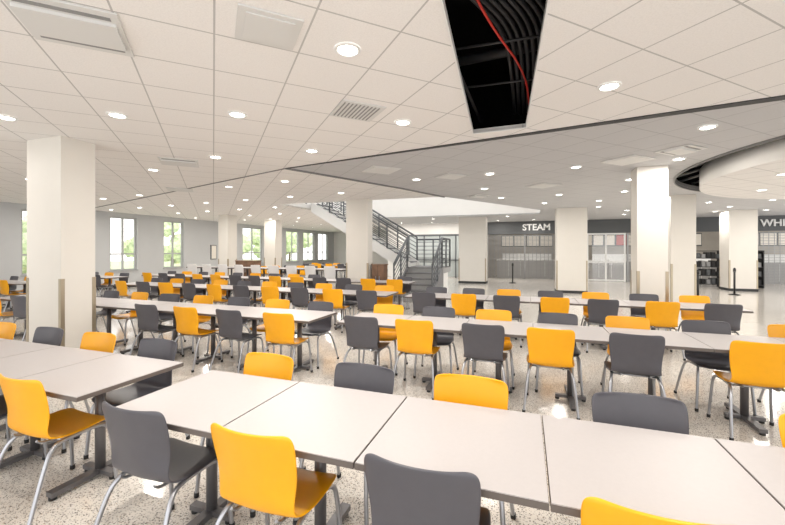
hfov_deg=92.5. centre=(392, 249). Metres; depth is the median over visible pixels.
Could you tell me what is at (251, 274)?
dining chair
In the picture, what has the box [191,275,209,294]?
table
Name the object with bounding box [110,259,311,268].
lawn
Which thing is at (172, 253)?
window
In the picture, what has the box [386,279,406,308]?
dining chair
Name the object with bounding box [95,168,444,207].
trim
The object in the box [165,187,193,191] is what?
ceiling vent
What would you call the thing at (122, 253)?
window
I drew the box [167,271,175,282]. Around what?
dining chair
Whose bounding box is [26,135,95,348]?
column
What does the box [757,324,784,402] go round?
dining chair
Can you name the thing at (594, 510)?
dining chair
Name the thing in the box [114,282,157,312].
table
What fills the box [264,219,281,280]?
column
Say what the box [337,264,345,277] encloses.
dining chair
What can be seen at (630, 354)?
dining chair
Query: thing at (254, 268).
dining chair
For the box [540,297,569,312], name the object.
dining chair
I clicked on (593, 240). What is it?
menu board
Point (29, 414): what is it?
dining chair
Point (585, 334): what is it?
table
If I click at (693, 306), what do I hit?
table
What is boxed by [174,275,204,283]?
table
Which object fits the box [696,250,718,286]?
rack
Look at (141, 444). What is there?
dining chair
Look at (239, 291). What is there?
dining chair
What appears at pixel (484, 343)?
dining chair
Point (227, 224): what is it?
column
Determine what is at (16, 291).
dining chair
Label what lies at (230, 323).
dining chair
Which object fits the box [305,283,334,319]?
dining chair
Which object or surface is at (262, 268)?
table
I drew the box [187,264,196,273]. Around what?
dining chair
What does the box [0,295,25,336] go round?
table
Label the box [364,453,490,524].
dining chair
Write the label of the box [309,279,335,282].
table
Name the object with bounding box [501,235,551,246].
menu board
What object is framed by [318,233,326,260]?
window
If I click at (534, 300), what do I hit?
table
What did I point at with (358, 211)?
column
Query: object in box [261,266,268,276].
dining chair
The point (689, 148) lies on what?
ceiling vent
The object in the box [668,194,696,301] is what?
column
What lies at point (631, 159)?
ceiling vent
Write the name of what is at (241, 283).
dining chair
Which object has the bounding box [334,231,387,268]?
wall
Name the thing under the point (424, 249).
window
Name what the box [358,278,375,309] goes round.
dining chair
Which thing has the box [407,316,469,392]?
table
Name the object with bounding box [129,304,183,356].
dining chair
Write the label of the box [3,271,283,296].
baseboard
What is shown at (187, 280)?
dining chair
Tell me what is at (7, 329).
dining chair
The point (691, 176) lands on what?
ceiling
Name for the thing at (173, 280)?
dining chair
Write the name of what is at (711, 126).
recessed light
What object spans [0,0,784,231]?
ceiling
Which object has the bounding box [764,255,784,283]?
countertop
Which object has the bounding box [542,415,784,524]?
table
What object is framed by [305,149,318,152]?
recessed light
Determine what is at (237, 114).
recessed light
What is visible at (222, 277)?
table
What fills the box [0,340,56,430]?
table
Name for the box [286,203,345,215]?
wall
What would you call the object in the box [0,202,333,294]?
wall
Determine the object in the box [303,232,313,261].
window
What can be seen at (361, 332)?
dining chair
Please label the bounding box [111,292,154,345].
dining chair
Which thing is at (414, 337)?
dining chair
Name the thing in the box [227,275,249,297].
dining chair
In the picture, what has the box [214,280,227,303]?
dining chair
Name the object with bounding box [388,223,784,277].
wall
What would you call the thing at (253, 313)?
table
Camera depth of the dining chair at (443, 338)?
5.04 m
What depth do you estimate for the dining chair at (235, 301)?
6.09 m
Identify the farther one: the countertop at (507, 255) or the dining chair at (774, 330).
the countertop at (507, 255)
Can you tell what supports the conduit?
attached to the ceiling at (188, 68)
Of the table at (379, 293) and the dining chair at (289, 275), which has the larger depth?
the dining chair at (289, 275)
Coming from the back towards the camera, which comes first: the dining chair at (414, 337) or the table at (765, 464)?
the dining chair at (414, 337)
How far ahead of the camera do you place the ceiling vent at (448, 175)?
7.97 m
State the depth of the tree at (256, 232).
47.13 m
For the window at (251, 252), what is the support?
in the wall at (198, 235)
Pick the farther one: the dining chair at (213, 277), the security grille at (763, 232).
the security grille at (763, 232)
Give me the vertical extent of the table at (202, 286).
0.742 m
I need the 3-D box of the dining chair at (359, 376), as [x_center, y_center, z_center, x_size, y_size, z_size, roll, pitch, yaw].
[-0.255,1.197,2.358,0.522,0.846,0.535,0,0,23]
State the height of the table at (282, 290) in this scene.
0.742 m
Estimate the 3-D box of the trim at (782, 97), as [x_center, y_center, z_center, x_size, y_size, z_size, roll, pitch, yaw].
[6.133,-1.573,2.804,18.644,0.011,0.315,0,0,29]
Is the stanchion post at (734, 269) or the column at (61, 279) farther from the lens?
the stanchion post at (734, 269)
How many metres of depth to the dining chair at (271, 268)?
13.19 m
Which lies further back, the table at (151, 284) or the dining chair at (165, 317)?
the table at (151, 284)
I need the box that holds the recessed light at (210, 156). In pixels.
[209,155,221,158]
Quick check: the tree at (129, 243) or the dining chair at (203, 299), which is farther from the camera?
the tree at (129, 243)
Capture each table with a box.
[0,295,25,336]
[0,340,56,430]
[0,346,115,468]
[2,280,24,308]
[8,281,25,310]
[19,354,183,501]
[96,297,114,300]
[96,298,142,345]
[101,276,128,298]
[101,300,175,353]
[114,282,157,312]
[116,370,298,524]
[135,283,180,300]
[135,302,211,354]
[157,283,201,301]
[172,304,248,364]
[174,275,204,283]
[180,284,224,294]
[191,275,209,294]
[204,285,248,297]
[208,276,232,298]
[213,307,290,369]
[224,382,406,524]
[230,286,260,320]
[246,277,268,301]
[249,267,267,294]
[258,287,289,298]
[259,309,336,371]
[266,267,285,293]
[266,277,289,298]
[287,278,311,287]
[287,288,321,326]
[302,268,323,295]
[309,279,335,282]
[318,290,355,329]
[321,268,345,288]
[332,279,359,282]
[337,312,412,367]
[351,291,397,296]
[354,397,548,510]
[357,280,385,283]
[382,281,415,308]
[405,293,450,299]
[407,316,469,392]
[444,294,488,334]
[461,319,532,392]
[486,295,529,339]
[530,297,578,305]
[533,323,609,410]
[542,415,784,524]
[574,298,632,349]
[603,327,713,394]
[622,300,689,329]
[679,302,753,312]
[683,332,784,435]
[715,438,784,509]
[772,337,784,341]
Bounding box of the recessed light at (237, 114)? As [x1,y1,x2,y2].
[228,111,246,117]
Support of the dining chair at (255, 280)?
on the floor
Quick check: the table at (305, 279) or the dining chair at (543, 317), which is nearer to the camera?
the dining chair at (543, 317)
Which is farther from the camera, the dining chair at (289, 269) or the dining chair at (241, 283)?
the dining chair at (289, 269)
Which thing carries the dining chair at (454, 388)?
on the floor
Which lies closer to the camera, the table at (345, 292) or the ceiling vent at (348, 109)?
the ceiling vent at (348, 109)
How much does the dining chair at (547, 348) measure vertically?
0.846 m
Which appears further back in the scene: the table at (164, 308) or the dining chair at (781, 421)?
the table at (164, 308)
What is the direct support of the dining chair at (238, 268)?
on the floor
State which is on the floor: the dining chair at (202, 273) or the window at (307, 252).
the dining chair at (202, 273)
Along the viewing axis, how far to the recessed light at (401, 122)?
4.64 m
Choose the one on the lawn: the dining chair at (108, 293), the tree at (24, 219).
the tree at (24, 219)
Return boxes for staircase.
[305,201,450,301]
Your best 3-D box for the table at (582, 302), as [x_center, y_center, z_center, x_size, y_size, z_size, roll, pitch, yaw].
[3.531,1.249,6.361,0.744,0.742,0.744,0,0,20]
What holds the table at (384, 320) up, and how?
on the floor
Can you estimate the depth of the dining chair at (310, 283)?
11.86 m
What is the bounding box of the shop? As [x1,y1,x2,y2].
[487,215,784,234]
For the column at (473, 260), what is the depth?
18.25 m
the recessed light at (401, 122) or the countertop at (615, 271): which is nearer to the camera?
the recessed light at (401, 122)
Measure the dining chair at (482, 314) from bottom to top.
0.846 m
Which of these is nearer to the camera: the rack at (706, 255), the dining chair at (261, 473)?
the dining chair at (261, 473)
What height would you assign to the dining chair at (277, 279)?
0.846 m
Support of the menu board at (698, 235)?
attached to the wall at (710, 240)
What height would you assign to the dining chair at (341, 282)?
0.846 m
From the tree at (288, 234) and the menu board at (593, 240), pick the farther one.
the tree at (288, 234)
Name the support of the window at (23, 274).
in the wall at (198, 235)
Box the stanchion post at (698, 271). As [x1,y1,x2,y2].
[697,270,699,295]
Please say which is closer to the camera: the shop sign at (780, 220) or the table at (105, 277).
the table at (105, 277)
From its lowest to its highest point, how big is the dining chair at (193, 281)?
0.846 m
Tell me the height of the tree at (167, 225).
5.269 m
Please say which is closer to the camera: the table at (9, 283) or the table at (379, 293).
the table at (379, 293)
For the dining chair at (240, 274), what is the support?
on the floor
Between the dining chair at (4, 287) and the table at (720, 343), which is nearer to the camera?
the table at (720, 343)
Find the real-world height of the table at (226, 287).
0.742 m
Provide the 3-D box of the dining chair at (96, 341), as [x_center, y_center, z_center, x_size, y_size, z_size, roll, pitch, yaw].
[-2.770,1.197,3.323,0.522,0.846,0.536,0,0,19]
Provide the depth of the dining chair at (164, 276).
12.64 m
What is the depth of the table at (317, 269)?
13.13 m
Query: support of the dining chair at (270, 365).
on the floor
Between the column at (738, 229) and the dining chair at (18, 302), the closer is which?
the dining chair at (18, 302)
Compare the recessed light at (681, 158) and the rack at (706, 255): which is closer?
the recessed light at (681, 158)
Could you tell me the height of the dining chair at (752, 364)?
0.846 m
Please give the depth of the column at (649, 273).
7.08 m
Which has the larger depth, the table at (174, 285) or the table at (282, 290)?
the table at (174, 285)
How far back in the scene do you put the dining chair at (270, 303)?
5.86 m
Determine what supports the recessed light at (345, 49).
in the ceiling at (188, 68)
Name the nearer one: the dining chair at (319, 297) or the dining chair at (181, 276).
the dining chair at (319, 297)
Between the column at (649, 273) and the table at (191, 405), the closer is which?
the table at (191, 405)
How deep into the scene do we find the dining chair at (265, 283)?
9.19 m
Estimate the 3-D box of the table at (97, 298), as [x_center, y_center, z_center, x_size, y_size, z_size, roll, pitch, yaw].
[-5.504,1.249,6.611,0.744,0.742,0.744,0,0,20]
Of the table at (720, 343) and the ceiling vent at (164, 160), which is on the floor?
the table at (720, 343)
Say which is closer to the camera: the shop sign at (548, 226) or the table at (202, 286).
the table at (202, 286)
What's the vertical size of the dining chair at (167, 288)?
0.846 m
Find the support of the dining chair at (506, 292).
on the floor
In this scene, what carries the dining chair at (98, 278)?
on the floor
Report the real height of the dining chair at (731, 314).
0.846 m
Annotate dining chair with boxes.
[0,276,18,296]
[0,280,25,311]
[0,300,15,333]
[0,322,15,394]
[0,373,117,524]
[0,395,47,461]
[5,327,74,437]
[6,277,26,302]
[10,295,25,340]
[24,332,115,453]
[83,338,189,459]
[94,401,234,524]
[95,275,112,296]
[96,290,123,333]
[100,272,114,296]
[107,273,130,293]
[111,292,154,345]
[115,280,131,313]
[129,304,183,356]
[136,281,158,299]
[137,293,185,344]
[142,273,151,281]
[148,278,162,300]
[156,273,167,295]
[157,278,183,300]
[158,282,185,302]
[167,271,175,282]
[171,295,218,353]
[173,306,222,372]
[175,273,184,282]
[179,279,204,302]
[182,271,191,283]
[182,283,195,302]
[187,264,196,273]
[192,274,202,278]
[194,352,305,517]
[199,272,207,283]
[202,264,211,282]
[206,284,227,304]
[206,297,249,357]
[209,309,263,372]
[210,274,230,296]
[210,423,341,524]
[214,272,227,295]
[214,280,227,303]
[218,264,228,280]
[225,281,252,306]
[227,273,242,296]
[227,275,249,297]
[231,265,251,293]
[233,285,262,324]
[246,299,293,354]
[248,275,259,303]
[250,273,260,297]
[250,281,276,306]
[251,265,267,292]
[257,286,278,325]
[260,273,279,296]
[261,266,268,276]
[263,312,312,380]
[268,265,285,294]
[269,276,280,298]
[279,274,299,298]
[284,282,304,309]
[286,266,296,284]
[290,277,303,282]
[290,287,308,326]
[290,301,338,368]
[293,362,393,524]
[299,267,306,283]
[304,266,315,298]
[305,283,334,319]
[306,274,319,300]
[312,277,326,294]
[322,289,350,332]
[324,266,335,288]
[333,278,356,308]
[334,284,362,324]
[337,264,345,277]
[343,315,392,370]
[356,290,376,313]
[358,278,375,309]
[362,304,407,375]
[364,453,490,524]
[368,285,393,312]
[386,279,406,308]
[393,277,411,308]
[393,319,441,399]
[412,292,435,315]
[413,306,458,378]
[421,287,446,315]
[434,374,515,524]
[451,293,475,335]
[457,288,484,333]
[461,323,509,393]
[472,309,514,389]
[493,295,522,347]
[497,289,521,317]
[522,327,579,419]
[535,312,583,395]
[537,290,562,322]
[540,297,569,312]
[581,292,608,325]
[581,299,618,352]
[581,497,713,524]
[591,392,688,434]
[600,316,662,396]
[601,332,665,396]
[629,293,667,349]
[645,301,685,360]
[674,320,757,415]
[678,295,709,331]
[704,303,742,334]
[707,340,784,440]
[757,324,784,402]
[778,413,784,447]
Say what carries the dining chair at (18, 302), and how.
on the floor
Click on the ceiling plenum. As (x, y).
(469, 26)
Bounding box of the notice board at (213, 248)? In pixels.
[210,245,216,259]
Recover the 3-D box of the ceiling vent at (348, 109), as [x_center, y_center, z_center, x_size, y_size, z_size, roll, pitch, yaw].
[-0.398,-1.570,4.268,0.500,0.016,0.500,0,0,-25]
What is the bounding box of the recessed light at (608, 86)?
[597,81,621,91]
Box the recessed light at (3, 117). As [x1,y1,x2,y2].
[0,114,17,120]
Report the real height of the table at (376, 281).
0.742 m
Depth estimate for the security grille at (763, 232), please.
17.21 m
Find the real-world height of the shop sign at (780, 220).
0.328 m
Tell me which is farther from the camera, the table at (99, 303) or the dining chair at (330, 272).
the dining chair at (330, 272)
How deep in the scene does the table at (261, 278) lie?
11.60 m
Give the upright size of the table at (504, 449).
0.742 m
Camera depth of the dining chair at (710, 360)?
4.05 m
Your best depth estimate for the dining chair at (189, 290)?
8.73 m
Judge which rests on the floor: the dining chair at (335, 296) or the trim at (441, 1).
the dining chair at (335, 296)
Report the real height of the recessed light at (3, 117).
0.014 m
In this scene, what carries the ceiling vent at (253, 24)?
in the ceiling at (188, 68)
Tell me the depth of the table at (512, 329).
4.30 m
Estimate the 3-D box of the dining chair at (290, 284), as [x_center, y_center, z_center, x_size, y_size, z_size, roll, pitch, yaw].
[-2.351,1.197,8.776,0.522,0.846,0.535,0,0,19]
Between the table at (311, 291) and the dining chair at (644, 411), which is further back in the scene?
the table at (311, 291)
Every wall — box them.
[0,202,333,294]
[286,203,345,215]
[304,197,539,217]
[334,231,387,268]
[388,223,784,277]
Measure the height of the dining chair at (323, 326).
0.846 m
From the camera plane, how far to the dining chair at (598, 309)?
5.94 m
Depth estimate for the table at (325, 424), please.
1.96 m
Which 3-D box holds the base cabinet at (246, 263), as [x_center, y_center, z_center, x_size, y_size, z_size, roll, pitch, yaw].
[-6.095,1.030,15.891,0.940,1.180,0.550,0,0,20]
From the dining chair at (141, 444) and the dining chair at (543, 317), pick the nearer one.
the dining chair at (141, 444)
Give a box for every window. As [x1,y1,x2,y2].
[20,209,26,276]
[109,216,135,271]
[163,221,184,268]
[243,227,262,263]
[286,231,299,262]
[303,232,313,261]
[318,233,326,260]
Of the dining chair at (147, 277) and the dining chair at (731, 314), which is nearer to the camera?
the dining chair at (731, 314)
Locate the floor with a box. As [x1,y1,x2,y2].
[0,269,784,524]
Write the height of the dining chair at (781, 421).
0.846 m
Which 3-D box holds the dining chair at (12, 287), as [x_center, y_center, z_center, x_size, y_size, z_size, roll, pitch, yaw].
[-11.255,1.197,10.974,0.522,0.846,0.535,0,0,23]
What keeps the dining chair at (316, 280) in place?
on the floor
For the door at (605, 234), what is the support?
in the wall
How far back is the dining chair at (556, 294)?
7.13 m
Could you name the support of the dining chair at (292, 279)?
on the floor
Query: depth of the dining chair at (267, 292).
7.97 m
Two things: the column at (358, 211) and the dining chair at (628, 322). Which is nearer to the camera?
the dining chair at (628, 322)
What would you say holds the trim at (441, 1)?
attached to the ceiling at (188, 68)
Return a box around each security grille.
[487,234,554,279]
[626,233,630,281]
[758,231,784,285]
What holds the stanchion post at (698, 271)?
on the floor
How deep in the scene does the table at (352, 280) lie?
10.62 m
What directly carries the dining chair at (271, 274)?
on the floor
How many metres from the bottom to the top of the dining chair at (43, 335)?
0.846 m
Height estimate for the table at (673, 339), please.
0.742 m
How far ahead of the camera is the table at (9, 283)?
10.15 m
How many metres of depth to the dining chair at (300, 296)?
7.74 m
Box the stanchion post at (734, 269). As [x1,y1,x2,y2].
[728,268,739,294]
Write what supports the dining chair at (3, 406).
on the floor
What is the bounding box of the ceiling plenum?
[445,0,545,129]
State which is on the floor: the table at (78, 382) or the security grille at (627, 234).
the table at (78, 382)
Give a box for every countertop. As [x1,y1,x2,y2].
[497,254,554,277]
[588,254,630,279]
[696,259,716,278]
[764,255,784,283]
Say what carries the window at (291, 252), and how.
in the wall at (198, 235)
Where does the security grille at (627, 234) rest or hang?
in the wall
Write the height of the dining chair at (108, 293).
0.846 m
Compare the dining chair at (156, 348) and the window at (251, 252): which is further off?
the window at (251, 252)
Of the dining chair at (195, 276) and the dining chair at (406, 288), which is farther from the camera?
the dining chair at (195, 276)
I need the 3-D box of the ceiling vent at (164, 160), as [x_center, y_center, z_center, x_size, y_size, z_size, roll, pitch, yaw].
[-3.825,-1.560,6.754,0.610,0.035,0.610,0,0,-25]
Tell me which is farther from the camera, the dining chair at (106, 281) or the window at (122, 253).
the window at (122, 253)
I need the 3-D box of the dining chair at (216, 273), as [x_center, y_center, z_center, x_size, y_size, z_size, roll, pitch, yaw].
[-6.057,1.197,12.931,0.522,0.846,0.536,0,0,17]
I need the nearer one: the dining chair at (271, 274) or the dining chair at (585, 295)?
the dining chair at (585, 295)
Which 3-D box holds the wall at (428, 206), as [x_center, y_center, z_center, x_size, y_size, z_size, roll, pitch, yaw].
[0.034,-3.303,15.105,11.380,3.355,6.740,0,0,20]
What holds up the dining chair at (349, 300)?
on the floor
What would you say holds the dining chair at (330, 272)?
on the floor
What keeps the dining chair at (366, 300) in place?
on the floor
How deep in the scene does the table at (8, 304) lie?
10.43 m
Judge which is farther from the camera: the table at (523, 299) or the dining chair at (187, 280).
the dining chair at (187, 280)
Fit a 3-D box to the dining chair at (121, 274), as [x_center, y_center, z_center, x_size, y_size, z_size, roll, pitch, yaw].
[-9.109,1.197,12.548,0.522,0.846,0.535,0,0,19]
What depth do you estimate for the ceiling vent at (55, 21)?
2.59 m
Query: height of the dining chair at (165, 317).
0.846 m
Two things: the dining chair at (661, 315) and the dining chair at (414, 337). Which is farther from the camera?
the dining chair at (661, 315)
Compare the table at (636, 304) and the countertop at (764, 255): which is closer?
the table at (636, 304)
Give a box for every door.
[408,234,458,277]
[587,233,625,281]
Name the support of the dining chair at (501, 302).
on the floor
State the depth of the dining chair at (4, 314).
6.76 m
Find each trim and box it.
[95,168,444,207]
[286,95,784,168]
[440,0,549,133]
[673,135,784,191]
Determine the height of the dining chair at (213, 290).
0.846 m
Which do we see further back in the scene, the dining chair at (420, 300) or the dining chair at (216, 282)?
the dining chair at (216, 282)
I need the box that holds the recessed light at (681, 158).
[671,157,685,160]
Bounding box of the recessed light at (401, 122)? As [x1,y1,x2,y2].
[394,119,410,125]
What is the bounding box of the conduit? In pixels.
[455,0,544,121]
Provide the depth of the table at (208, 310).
5.58 m
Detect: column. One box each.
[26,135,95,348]
[218,215,236,283]
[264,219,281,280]
[346,199,372,284]
[458,217,487,283]
[555,207,587,293]
[630,165,668,330]
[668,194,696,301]
[719,209,757,291]
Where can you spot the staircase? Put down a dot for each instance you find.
(424, 276)
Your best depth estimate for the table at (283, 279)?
11.58 m
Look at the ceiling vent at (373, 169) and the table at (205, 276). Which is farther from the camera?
the table at (205, 276)
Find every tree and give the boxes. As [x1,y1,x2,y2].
[22,215,26,273]
[124,236,133,257]
[164,222,180,266]
[243,234,250,254]
[248,229,259,257]
[286,231,296,260]
[303,233,311,247]
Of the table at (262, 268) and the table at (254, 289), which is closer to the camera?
the table at (254, 289)
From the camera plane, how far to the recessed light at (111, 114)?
4.39 m
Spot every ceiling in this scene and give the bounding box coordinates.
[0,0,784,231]
[292,100,784,223]
[676,161,707,185]
[699,138,784,198]
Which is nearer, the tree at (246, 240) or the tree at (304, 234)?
the tree at (246, 240)
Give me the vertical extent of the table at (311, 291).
0.742 m
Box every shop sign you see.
[523,224,549,230]
[760,219,784,225]
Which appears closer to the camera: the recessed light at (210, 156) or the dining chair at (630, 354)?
the dining chair at (630, 354)
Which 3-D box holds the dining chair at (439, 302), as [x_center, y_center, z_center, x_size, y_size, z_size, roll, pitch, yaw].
[0.867,1.197,7.689,0.522,0.846,0.536,0,0,20]
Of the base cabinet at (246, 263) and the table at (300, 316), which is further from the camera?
the base cabinet at (246, 263)
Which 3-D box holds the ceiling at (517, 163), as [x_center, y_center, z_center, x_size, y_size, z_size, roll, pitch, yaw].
[6.973,-1.602,10.765,22.040,0.040,19.050,0,0,20]
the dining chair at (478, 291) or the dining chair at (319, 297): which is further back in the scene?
the dining chair at (319, 297)
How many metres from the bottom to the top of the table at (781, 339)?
0.742 m
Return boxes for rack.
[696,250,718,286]
[758,250,763,287]
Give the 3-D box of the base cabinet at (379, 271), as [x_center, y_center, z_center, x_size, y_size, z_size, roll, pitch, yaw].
[-0.399,1.030,11.726,0.420,1.180,0.400,0,0,20]
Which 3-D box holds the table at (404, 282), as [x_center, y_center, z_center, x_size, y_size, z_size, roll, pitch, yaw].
[0.193,1.249,10.355,0.744,0.742,0.744,0,0,20]
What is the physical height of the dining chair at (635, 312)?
0.846 m
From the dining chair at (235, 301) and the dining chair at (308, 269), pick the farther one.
the dining chair at (308, 269)
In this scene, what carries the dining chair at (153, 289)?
on the floor
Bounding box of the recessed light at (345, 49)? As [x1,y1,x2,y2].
[334,42,360,56]
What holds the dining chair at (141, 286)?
on the floor
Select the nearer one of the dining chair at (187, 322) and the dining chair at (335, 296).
the dining chair at (187, 322)
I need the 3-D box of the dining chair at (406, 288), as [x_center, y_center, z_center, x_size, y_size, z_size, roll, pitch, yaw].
[0.305,1.197,10.678,0.522,0.846,0.536,0,0,17]
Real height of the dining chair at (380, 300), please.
0.846 m
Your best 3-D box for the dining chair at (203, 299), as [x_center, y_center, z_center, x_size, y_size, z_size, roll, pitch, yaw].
[-3.258,1.197,6.211,0.522,0.846,0.535,0,0,21]
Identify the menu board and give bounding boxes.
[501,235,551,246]
[588,234,630,245]
[696,233,701,245]
[758,232,784,245]
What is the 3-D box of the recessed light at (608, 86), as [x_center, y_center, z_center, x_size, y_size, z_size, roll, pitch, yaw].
[2.088,-1.572,3.621,0.214,0.014,0.214,0,0,20]
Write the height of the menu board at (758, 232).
0.720 m
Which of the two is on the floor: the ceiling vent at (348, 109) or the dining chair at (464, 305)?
the dining chair at (464, 305)
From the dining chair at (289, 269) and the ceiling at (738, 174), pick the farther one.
the dining chair at (289, 269)
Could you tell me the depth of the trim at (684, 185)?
6.59 m
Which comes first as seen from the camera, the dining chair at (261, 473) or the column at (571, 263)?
the dining chair at (261, 473)
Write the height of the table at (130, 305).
0.742 m
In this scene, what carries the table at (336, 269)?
on the floor
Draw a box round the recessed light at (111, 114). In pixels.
[106,112,127,118]
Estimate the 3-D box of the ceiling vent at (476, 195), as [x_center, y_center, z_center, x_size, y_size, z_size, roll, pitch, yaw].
[2.513,-1.560,10.992,0.500,0.035,0.500,0,0,-25]
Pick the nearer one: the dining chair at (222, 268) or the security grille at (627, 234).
the dining chair at (222, 268)
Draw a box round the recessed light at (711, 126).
[697,124,717,129]
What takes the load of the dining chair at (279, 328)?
on the floor
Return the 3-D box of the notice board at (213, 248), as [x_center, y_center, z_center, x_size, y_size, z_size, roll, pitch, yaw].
[-9.835,0.120,20.668,0.060,0.800,0.400,0,0,20]
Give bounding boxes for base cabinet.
[235,260,261,280]
[371,264,387,284]
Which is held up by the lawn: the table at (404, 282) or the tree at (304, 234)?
the tree at (304, 234)
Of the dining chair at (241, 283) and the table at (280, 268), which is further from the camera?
the table at (280, 268)
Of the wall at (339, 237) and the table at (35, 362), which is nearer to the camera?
the table at (35, 362)
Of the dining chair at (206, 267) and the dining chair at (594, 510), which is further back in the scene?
the dining chair at (206, 267)
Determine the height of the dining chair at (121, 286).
0.846 m
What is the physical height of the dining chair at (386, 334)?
0.846 m
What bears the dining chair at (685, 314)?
on the floor
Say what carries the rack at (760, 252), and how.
on the floor
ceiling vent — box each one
[3,0,133,56]
[158,157,198,167]
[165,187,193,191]
[235,3,303,50]
[330,99,386,121]
[361,165,401,173]
[435,173,467,179]
[467,194,490,197]
[525,183,561,188]
[601,154,655,165]
[654,144,707,155]
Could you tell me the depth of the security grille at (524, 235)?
20.76 m
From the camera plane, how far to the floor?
4.25 m
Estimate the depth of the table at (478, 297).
6.95 m
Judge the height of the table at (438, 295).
0.742 m
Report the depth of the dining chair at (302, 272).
17.53 m

